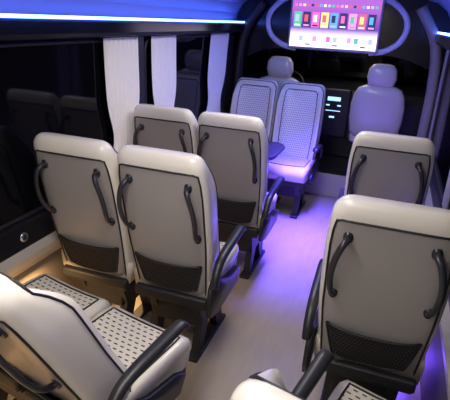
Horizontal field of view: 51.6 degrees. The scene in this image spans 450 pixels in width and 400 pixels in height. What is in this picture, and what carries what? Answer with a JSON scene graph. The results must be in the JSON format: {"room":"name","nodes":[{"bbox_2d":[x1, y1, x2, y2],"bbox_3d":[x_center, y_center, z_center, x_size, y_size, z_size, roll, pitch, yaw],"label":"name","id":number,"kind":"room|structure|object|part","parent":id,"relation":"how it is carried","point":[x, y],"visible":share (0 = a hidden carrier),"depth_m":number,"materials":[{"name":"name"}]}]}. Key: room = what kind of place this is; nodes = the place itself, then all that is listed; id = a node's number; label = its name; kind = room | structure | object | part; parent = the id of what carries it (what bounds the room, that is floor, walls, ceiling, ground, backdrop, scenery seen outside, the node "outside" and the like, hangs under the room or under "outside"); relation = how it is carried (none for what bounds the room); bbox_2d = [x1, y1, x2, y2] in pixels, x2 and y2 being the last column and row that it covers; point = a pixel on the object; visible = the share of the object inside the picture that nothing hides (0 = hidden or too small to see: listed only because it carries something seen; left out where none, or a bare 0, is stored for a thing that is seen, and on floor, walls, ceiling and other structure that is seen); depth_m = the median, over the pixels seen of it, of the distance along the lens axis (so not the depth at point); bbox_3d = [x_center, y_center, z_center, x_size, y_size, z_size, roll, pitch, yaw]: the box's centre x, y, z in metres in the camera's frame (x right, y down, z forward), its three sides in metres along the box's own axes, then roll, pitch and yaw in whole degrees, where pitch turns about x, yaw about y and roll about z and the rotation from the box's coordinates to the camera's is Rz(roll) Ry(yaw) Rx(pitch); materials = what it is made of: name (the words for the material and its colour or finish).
{"room":"vehicle interior","nodes":[
{"label":"vehicle interior","id":0,"kind":"room"},
{"bbox_2d":[0,12,275,105],"bbox_3d":[-0.675,-0.522,3.241,0.060,2.120,8.200,10,22,17],"label":"wall","id":1,"kind":"structure","parent":0,"point":[273,50],"depth_m":4.94,"materials":[{"name":"black plastic"}]},
{"bbox_2d":[20,232,27,241],"bbox_3d":[-1.022,0.190,2.369,0.010,0.052,0.052,10,22,17],"label":"socket","id":2,"kind":"object","parent":1,"relation":"attached to","point":[24,236],"visible":1,"depth_m":2.36,"materials":[{"name":"silver metal"}]},
{"bbox_2d":[0,208,81,289],"bbox_3d":[-1.006,0.423,2.529,0.053,0.730,6.100,10,22,17],"label":"trim","id":3,"kind":"structure","parent":1,"relation":"attached to","point":[40,253],"depth_m":2.44,"materials":[{"name":"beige plastic"}]},
{"bbox_2d":[0,38,113,230],"bbox_3d":[-0.993,-0.309,2.234,0.024,0.854,1.994,10,22,17],"label":"window","id":4,"kind":"structure","parent":1,"relation":"in","point":[93,40],"depth_m":2.35,"materials":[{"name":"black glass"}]},
{"bbox_3d":[-0.997,-0.310,2.235,0.005,0.830,1.970,10,22,17],"label":"glass","id":5,"kind":"part","parent":4,"relation":"part of","materials":[{"name":"black glass"}]},
{"bbox_2d":[103,37,139,151],"bbox_3d":[-0.652,-0.627,3.011,0.022,0.805,0.400,10,22,17],"label":"curtain","id":6,"kind":"object","parent":1,"relation":"hanging from","point":[121,60],"visible":0.83,"depth_m":2.96,"materials":[{"name":"white fabric"}]},
{"bbox_2d":[0,18,244,40],"bbox_3d":[-0.882,-0.775,2.120,0.133,0.100,6.250,10,22,17],"label":"trim","id":7,"kind":"structure","parent":1,"relation":"attached to","point":[11,29],"depth_m":2.47,"materials":[{"name":"black"}]},
{"bbox_2d":[0,13,244,22],"bbox_3d":[-0.830,-0.831,2.108,0.024,0.015,6.100,10,22,17],"label":"light strip","id":8,"kind":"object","parent":1,"relation":"attached to","point":[2,15],"depth_m":2.47,"materials":[{"name":"white plastic"}]},
{"bbox_2d":[0,0,246,20],"bbox_3d":[-0.737,-0.941,2.002,0.416,0.318,6.250,10,22,17],"label":"ceiling","id":9,"kind":"structure","parent":1,"relation":"attached to","point":[221,10],"depth_m":2.97,"materials":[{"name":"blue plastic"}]},
{"bbox_2d":[127,36,144,103],"bbox_3d":[-0.611,-0.680,3.214,0.021,0.860,0.200,10,22,17],"label":"trim","id":10,"kind":"structure","parent":1,"relation":"attached to","point":[140,38],"depth_m":3.18,"materials":[{"name":"black plastic"}]},
{"bbox_2d":[151,35,175,106],"bbox_3d":[-0.455,-0.817,3.523,0.022,0.805,0.400,10,22,17],"label":"curtain","id":11,"kind":"object","parent":1,"relation":"hanging from","point":[163,48],"visible":0.6,"depth_m":3.45,"materials":[{"name":"white fabric"}]},
{"bbox_2d":[144,34,223,119],"bbox_3d":[-0.296,-0.985,4.046,0.024,0.854,1.644,10,22,17],"label":"window","id":12,"kind":"structure","parent":1,"relation":"in","point":[196,35],"depth_m":3.97,"materials":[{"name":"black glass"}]},
{"bbox_3d":[-0.544,-0.908,3.325,0.005,0.468,0.124,10,22,17],"label":"glass","id":13,"kind":"part","parent":12,"relation":"part of","materials":[{"name":"black glass"}]},
{"bbox_3d":[-0.280,-1.043,4.080,0.005,0.721,0.755,10,22,17],"label":"glass","id":14,"kind":"part","parent":12,"relation":"part of","materials":[{"name":"black glass"}]},
{"bbox_2d":[206,33,228,111],"bbox_3d":[-0.081,-1.181,4.497,0.022,0.805,0.629,10,22,17],"label":"curtain","id":15,"kind":"object","parent":1,"relation":"hanging from","point":[218,43],"visible":0.89,"depth_m":4.46,"materials":[{"name":"white fabric"}]},
{"bbox_2d":[222,33,233,113],"bbox_3d":[0.031,-1.303,4.885,0.021,0.860,0.210,10,22,17],"label":"pillar","id":16,"kind":"structure","parent":1,"relation":"attached to","point":[228,73],"depth_m":4.87,"materials":[{"name":"black plastic"}]},
{"bbox_3d":[0.368,-1.629,5.774,0.024,0.854,1.324,10,22,17],"label":"window gasket","id":17,"kind":"structure","parent":1,"relation":"in","visible":0},
{"bbox_2d":[242,49,268,78],"bbox_3d":[0.363,-1.630,5.775,0.005,0.830,1.300,10,22,17],"label":"window","id":18,"kind":"structure","parent":17,"relation":"attached to","point":[255,65],"depth_m":5.84,"materials":[{"name":"black glass"}]},
{"bbox_2d":[232,0,267,94],"bbox_3d":[0.229,-1.260,5.000,0.341,1.680,0.120,10,22,17],"label":"column","id":19,"kind":"structure","parent":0,"point":[260,5],"depth_m":4.82,"materials":[{"name":"black plastic"}]},
{"bbox_2d":[110,192,420,399],"bbox_3d":[-0.075,0.959,2.371,2.180,0.060,6.100,10,22,17],"label":"floor","id":20,"kind":"structure","parent":0,"point":[261,328],"depth_m":2.92,"materials":[{"name":"plastic"}]},
{"bbox_2d":[0,274,110,399],"bbox_3d":[-0.900,0.461,1.903,0.456,1.128,0.817,15,24,28],"label":"passenger seat","id":21,"kind":"object","parent":20,"relation":"on","point":[10,389],"visible":0.28,"depth_m":2.12,"materials":[{"name":"beige leather"}]},
{"bbox_3d":[-0.854,0.764,2.135,0.410,0.400,0.490,15,24,28],"label":"frame","id":22,"kind":"part","parent":21,"relation":"part of","materials":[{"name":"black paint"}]},
{"bbox_2d":[20,274,110,374],"bbox_3d":[-0.824,0.524,2.073,0.444,0.144,0.500,15,24,28],"label":"cushion","id":23,"kind":"object","parent":21,"relation":"on","point":[92,305],"depth_m":2.17,"materials":[{"name":"beige leather"}]},
{"bbox_2d":[33,132,151,318],"bbox_3d":[-0.648,0.165,2.619,0.456,1.180,0.700,10,22,17],"label":"passenger seat","id":24,"kind":"object","parent":20,"relation":"on","point":[79,176],"visible":0.83,"depth_m":2.33,"materials":[{"name":"beige leather"}]},
{"bbox_2d":[61,249,135,282],"bbox_3d":[-0.622,0.265,2.759,0.444,0.144,0.500,10,22,17],"label":"cushion","id":25,"kind":"object","parent":24,"relation":"on","point":[125,272],"depth_m":2.51,"materials":[{"name":"beige leather"}]},
{"bbox_3d":[-0.645,0.506,2.819,0.410,0.400,0.490,10,22,17],"label":"frame","id":26,"kind":"part","parent":24,"relation":"part of","materials":[{"name":"black paint"}]},
{"bbox_2d":[0,272,190,399],"bbox_3d":[-0.491,0.577,1.666,0.507,1.125,0.823,15,24,28],"label":"passenger seat","id":27,"kind":"object","parent":20,"relation":"on","point":[59,352],"visible":1,"depth_m":1.38,"materials":[{"name":"beige leather"}]},
{"bbox_3d":[-0.465,0.871,1.913,0.410,0.400,0.490,15,24,28],"label":"frame","id":28,"kind":"part","parent":27,"relation":"part of","materials":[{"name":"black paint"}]},
{"bbox_2d":[90,306,190,399],"bbox_3d":[-0.435,0.632,1.851,0.444,0.144,0.500,15,24,28],"label":"cushion","id":29,"kind":"object","parent":27,"relation":"on","point":[128,335],"depth_m":1.86,"materials":[{"name":"beige leather"}]},
{"bbox_3d":[-0.269,0.670,1.633,0.054,0.367,0.480,15,24,28],"label":"armrest","id":30,"kind":"part","parent":27,"relation":"part of","materials":[{"name":"black plastic"}]},
{"bbox_2d":[133,104,197,154],"bbox_3d":[-0.332,-0.142,3.443,0.456,1.180,0.700,10,22,17],"label":"passenger seat","id":31,"kind":"object","parent":20,"relation":"on","point":[156,126],"visible":0.31,"depth_m":3.01,"materials":[{"name":"beige leather"}]},
{"bbox_2d":[117,145,245,362],"bbox_3d":[-0.192,0.246,2.474,0.507,1.180,0.700,10,22,17],"label":"passenger seat","id":32,"kind":"object","parent":20,"relation":"on","point":[169,198],"visible":0.94,"depth_m":2.22,"materials":[{"name":"beige leather"}]},
{"bbox_3d":[-0.213,0.583,2.681,0.410,0.400,0.490,10,22,17],"label":"frame","id":33,"kind":"part","parent":32,"relation":"part of","materials":[{"name":"black paint"}]},
{"bbox_2d":[134,240,238,298],"bbox_3d":[-0.189,0.342,2.622,0.444,0.144,0.500,10,22,17],"label":"cushion","id":34,"kind":"object","parent":32,"relation":"on","point":[202,290],"depth_m":2.44,"materials":[{"name":"beige leather"}]},
{"bbox_3d":[0.016,0.368,2.439,0.054,0.367,0.480,10,22,17],"label":"armrest","id":35,"kind":"part","parent":32,"relation":"part of","materials":[{"name":"black plastic"}]},
{"bbox_2d":[197,111,284,278],"bbox_3d":[0.124,-0.061,3.298,0.507,1.180,0.700,10,22,17],"label":"passenger seat","id":36,"kind":"object","parent":20,"relation":"on","point":[235,148],"visible":0.78,"depth_m":3.02,"materials":[{"name":"beige leather"}]},
{"bbox_3d":[0.103,0.275,3.505,0.410,0.400,0.490,10,22,17],"label":"frame","id":37,"kind":"part","parent":36,"relation":"part of","materials":[{"name":"black paint"}]},
{"bbox_2d":[228,191,276,228],"bbox_3d":[0.127,0.035,3.446,0.444,0.144,0.500,10,22,17],"label":"cushion","id":38,"kind":"object","parent":36,"relation":"on","point":[255,222],"depth_m":3.19,"materials":[{"name":"beige leather"}]},
{"bbox_3d":[0.333,0.061,3.264,0.054,0.367,0.480,10,22,17],"label":"armrest","id":39,"kind":"part","parent":36,"relation":"part of","materials":[{"name":"black plastic"}]},
{"bbox_2d":[230,77,278,140],"bbox_3d":[0.208,-0.563,4.587,0.456,1.180,0.700,10,22,17],"label":"passenger seat","id":40,"kind":"object","parent":20,"relation":"on","point":[255,97],"visible":0.41,"depth_m":4.59,"materials":[{"name":"beige leather"}]},
{"bbox_2d":[269,141,284,160],"bbox_3d":[0.064,-0.135,4.088,0.808,0.734,0.538,10,22,17],"label":"folding table","id":41,"kind":"object","parent":20,"relation":"on","point":[275,148],"visible":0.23,"depth_m":3.87,"materials":[{"name":"black plastic"}]},
{"bbox_2d":[268,81,325,218],"bbox_3d":[0.664,-0.483,4.442,0.507,1.180,0.700,10,22,17],"label":"passenger seat","id":42,"kind":"object","parent":20,"relation":"on","point":[299,112],"visible":0.88,"depth_m":4.45,"materials":[{"name":"beige leather"}]},
{"bbox_3d":[0.599,-0.103,4.535,0.410,0.400,0.490,10,22,17],"label":"frame","id":43,"kind":"part","parent":42,"relation":"part of","materials":[{"name":"black paint"}]},
{"bbox_2d":[268,156,315,183],"bbox_3d":[0.599,-0.321,4.414,0.444,0.144,0.500,10,22,17],"label":"cushion","id":44,"kind":"object","parent":42,"relation":"on","point":[295,169],"depth_m":4.24,"materials":[{"name":"beige leather"}]},
{"bbox_3d":[0.873,-0.360,4.408,0.054,0.367,0.480,10,22,17],"label":"armrest","id":45,"kind":"part","parent":42,"relation":"part of","materials":[{"name":"black plastic"}]},
{"bbox_2d":[230,349,386,399],"bbox_3d":[0.369,0.779,1.312,0.507,1.091,0.886,17,25,31],"label":"passenger seat","id":46,"kind":"object","parent":20,"relation":"on","point":[270,384],"visible":1,"depth_m":1.45,"materials":[{"name":"beige leather"}]},
{"bbox_3d":[0.233,0.741,1.518,0.054,0.367,0.480,17,25,31],"label":"armrest","id":47,"kind":"part","parent":46,"relation":"part of","materials":[{"name":"black plastic"}]},
{"bbox_2d":[328,380,386,399],"bbox_3d":[0.495,0.824,1.485,0.444,0.144,0.500,17,25,31],"label":"cushion","id":48,"kind":"object","parent":46,"relation":"on","point":[346,389],"depth_m":1.66,"materials":[{"name":"beige leather"}]},
{"bbox_2d":[305,172,345,197],"bbox_3d":[0.967,-0.184,5.010,2.080,0.240,0.050,10,22,17],"label":"step","id":49,"kind":"structure","parent":20,"relation":"on","point":[325,184],"depth_m":4.95,"materials":[{"name":"grey plastic"}]},
{"bbox_2d":[302,194,449,399],"bbox_3d":[0.624,0.466,2.021,0.507,1.180,0.700,10,22,17],"label":"passenger seat","id":50,"kind":"object","parent":20,"relation":"on","point":[380,287],"visible":0.97,"depth_m":1.71,"materials":[{"name":"beige leather"}]},
{"bbox_3d":[0.407,0.513,2.122,0.054,0.367,0.480,10,22,17],"label":"armrest","id":51,"kind":"part","parent":50,"relation":"part of","materials":[{"name":"black plastic"}]},
{"bbox_3d":[0.651,0.811,2.213,0.410,0.400,0.490,10,22,17],"label":"frame","id":52,"kind":"part","parent":50,"relation":"part of","materials":[{"name":"black paint"}]},
{"bbox_2d":[314,328,424,384],"bbox_3d":[0.675,0.571,2.154,0.444,0.144,0.500,10,22,17],"label":"cushion","id":53,"kind":"object","parent":50,"relation":"on","point":[413,373],"depth_m":1.92,"materials":[{"name":"black fabric"}]},
{"bbox_2d":[337,131,434,204],"bbox_3d":[0.968,0.100,3.000,0.507,1.180,0.700,10,22,17],"label":"passenger seat","id":54,"kind":"object","parent":20,"relation":"on","point":[395,167],"visible":0.43,"depth_m":2.58,"materials":[{"name":"beige leather"}]},
{"bbox_3d":[0.751,0.147,3.101,0.054,0.367,0.480,10,22,17],"label":"armrest","id":55,"kind":"part","parent":54,"relation":"part of","materials":[{"name":"plastic"}]},
{"bbox_2d":[416,4,441,137],"bbox_3d":[1.863,-0.971,4.480,0.342,1.680,0.120,10,22,17],"label":"trim","id":56,"kind":"structure","parent":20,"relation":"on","point":[429,24],"depth_m":4.32,"materials":[{"name":"grey plastic"}]},
{"bbox_2d":[315,153,348,175],"bbox_3d":[1.324,-0.486,5.963,2.180,0.260,2.070,10,22,17],"label":"floor","id":57,"kind":"structure","parent":0,"point":[330,164],"depth_m":5.40,"materials":[{"name":"black"}]},
{"bbox_2d":[260,56,298,95],"bbox_3d":[0.654,-1.062,5.376,0.540,1.175,0.620,10,22,17],"label":"seat","id":58,"kind":"object","parent":57,"relation":"on","point":[280,69],"visible":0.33,"depth_m":4.95,"materials":[{"name":"beige leather"}]},
{"bbox_2d":[259,75,425,156],"bbox_3d":[1.419,-1.068,5.937,2.020,0.830,0.868,10,22,17],"label":"dashboard","id":59,"kind":"object","parent":57,"relation":"on","point":[334,135],"visible":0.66,"depth_m":5.52,"materials":[{"name":"black plastic"}]},
{"bbox_2d":[293,70,304,82],"bbox_3d":[0.754,-1.347,5.532,0.408,0.384,0.232,10,22,17],"label":"steering wheel","id":60,"kind":"object","parent":59,"relation":"attached to","point":[295,72],"visible":0.16,"depth_m":5.45,"materials":[{"name":"black plastic"}]},
{"bbox_2d":[348,64,404,148],"bbox_3d":[1.640,-0.888,5.062,0.540,1.175,0.620,10,22,17],"label":"seat","id":61,"kind":"object","parent":57,"relation":"on","point":[377,106],"visible":0.69,"depth_m":4.75,"materials":[{"name":"beige leather"}]},
{"bbox_2d":[348,132,355,141],"bbox_3d":[1.658,-0.730,5.205,0.500,0.140,0.460,10,22,17],"label":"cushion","id":62,"kind":"object","parent":61,"relation":"on","point":[351,137],"depth_m":5.07,"materials":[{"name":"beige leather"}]},
{"bbox_2d":[276,48,428,86],"bbox_3d":[1.721,-2.125,6.299,2.080,0.980,0.030,10,22,17],"label":"window","id":63,"kind":"structure","parent":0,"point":[309,63],"depth_m":6.41,"materials":[{"name":"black glass"}]},
{"bbox_2d":[292,75,425,87],"bbox_3d":[1.728,-1.699,6.558,2.180,2.120,0.050,10,22,17],"label":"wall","id":64,"kind":"structure","parent":0,"point":[292,75],"depth_m":6.54,"materials":[{"name":"black plastic"}]},
{"bbox_2d":[428,50,448,138],"bbox_3d":[1.963,-0.960,4.270,0.021,0.860,0.210,10,22,17],"label":"pillar","id":65,"kind":"structure","parent":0,"point":[447,51],"depth_m":4.24,"materials":[{"name":"grey plastic"}]},
{"bbox_3d":[1.336,-0.166,2.601,0.060,2.120,8.200,10,22,17],"label":"wall","id":66,"kind":"structure","parent":0,"visible":0},
{"bbox_2d":[420,164,449,399],"bbox_3d":[0.894,0.760,1.925,0.053,0.730,6.100,10,22,17],"label":"trim","id":67,"kind":"structure","parent":66,"relation":"attached to","point":[435,379],"depth_m":2.10,"materials":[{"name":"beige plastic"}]},
{"bbox_2d":[429,50,445,128],"bbox_3d":[2.307,-1.286,5.157,0.024,0.854,1.324,10,22,17],"label":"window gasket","id":68,"kind":"structure","parent":66,"relation":"in","point":[445,50],"depth_m":4.50,"materials":[{"name":"black rubber"}]},
{"bbox_2d":[430,51,449,199],"bbox_3d":[1.643,-0.641,3.429,0.024,0.854,1.644,10,22,17],"label":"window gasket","id":69,"kind":"structure","parent":66,"relation":"in","point":[435,165],"depth_m":3.58,"materials":[{"name":"black rubber"}]},
{"bbox_3d":[1.647,-0.641,3.427,0.005,0.830,1.620,10,22,17],"label":"glass","id":70,"kind":"part","parent":69,"relation":"part of","materials":[{"name":"black glass"}]},
{"bbox_2d":[435,34,449,50],"bbox_3d":[0.944,-0.452,1.539,0.133,0.100,6.250,10,22,17],"label":"trim","id":71,"kind":"structure","parent":66,"relation":"attached to","point":[443,41],"depth_m":3.38,"materials":[{"name":"black plastic"}]},
{"bbox_2d":[437,32,449,35],"bbox_3d":[0.914,-0.522,1.553,0.024,0.015,6.100,10,22,17],"label":"light strip","id":72,"kind":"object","parent":66,"relation":"attached to","point":[441,33],"depth_m":3.53,"materials":[{"name":"white plastic"}]},
{"bbox_2d":[442,171,449,208],"bbox_3d":[1.322,-0.338,2.599,0.021,0.860,0.200,10,22,17],"label":"trim","id":73,"kind":"structure","parent":66,"relation":"attached to","point":[446,197],"depth_m":2.72,"materials":[{"name":"beige plastic"}]},
{"bbox_3d":[0.380,-1.301,2.545,2.180,0.060,8.200,10,22,17],"label":"ceiling","id":74,"kind":"structure","parent":0,"visible":0},
{"bbox_2d":[237,0,449,73],"bbox_3d":[1.110,-1.670,4.634,2.040,0.690,0.100,10,22,17],"label":"panel","id":75,"kind":"object","parent":74,"relation":"attached to","point":[415,49],"visible":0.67,"depth_m":4.43,"materials":[{"name":"black plastic"}]},
{"bbox_2d":[287,0,385,53],"bbox_3d":[1.064,-1.713,4.532,0.880,0.500,0.062,10,22,17],"label":"television","id":76,"kind":"object","parent":75,"relation":"attached to","point":[353,26],"visible":1,"depth_m":4.50,"materials":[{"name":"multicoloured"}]},
{"bbox_2d":[265,0,410,55],"bbox_3d":[1.072,-1.722,4.552,1.397,0.550,0.029,10,22,17],"label":"trim","id":77,"kind":"structure","parent":75,"relation":"attached to","point":[394,3],"depth_m":4.46,"materials":[{"name":"white"}]},
{"bbox_2d":[430,0,449,17],"bbox_3d":[0.819,-0.665,1.507,0.416,0.318,6.250,10,22,17],"label":"trim","id":78,"kind":"structure","parent":74,"relation":"attached to","point":[445,4],"depth_m":3.94,"materials":[{"name":"plastic"}]}
]}

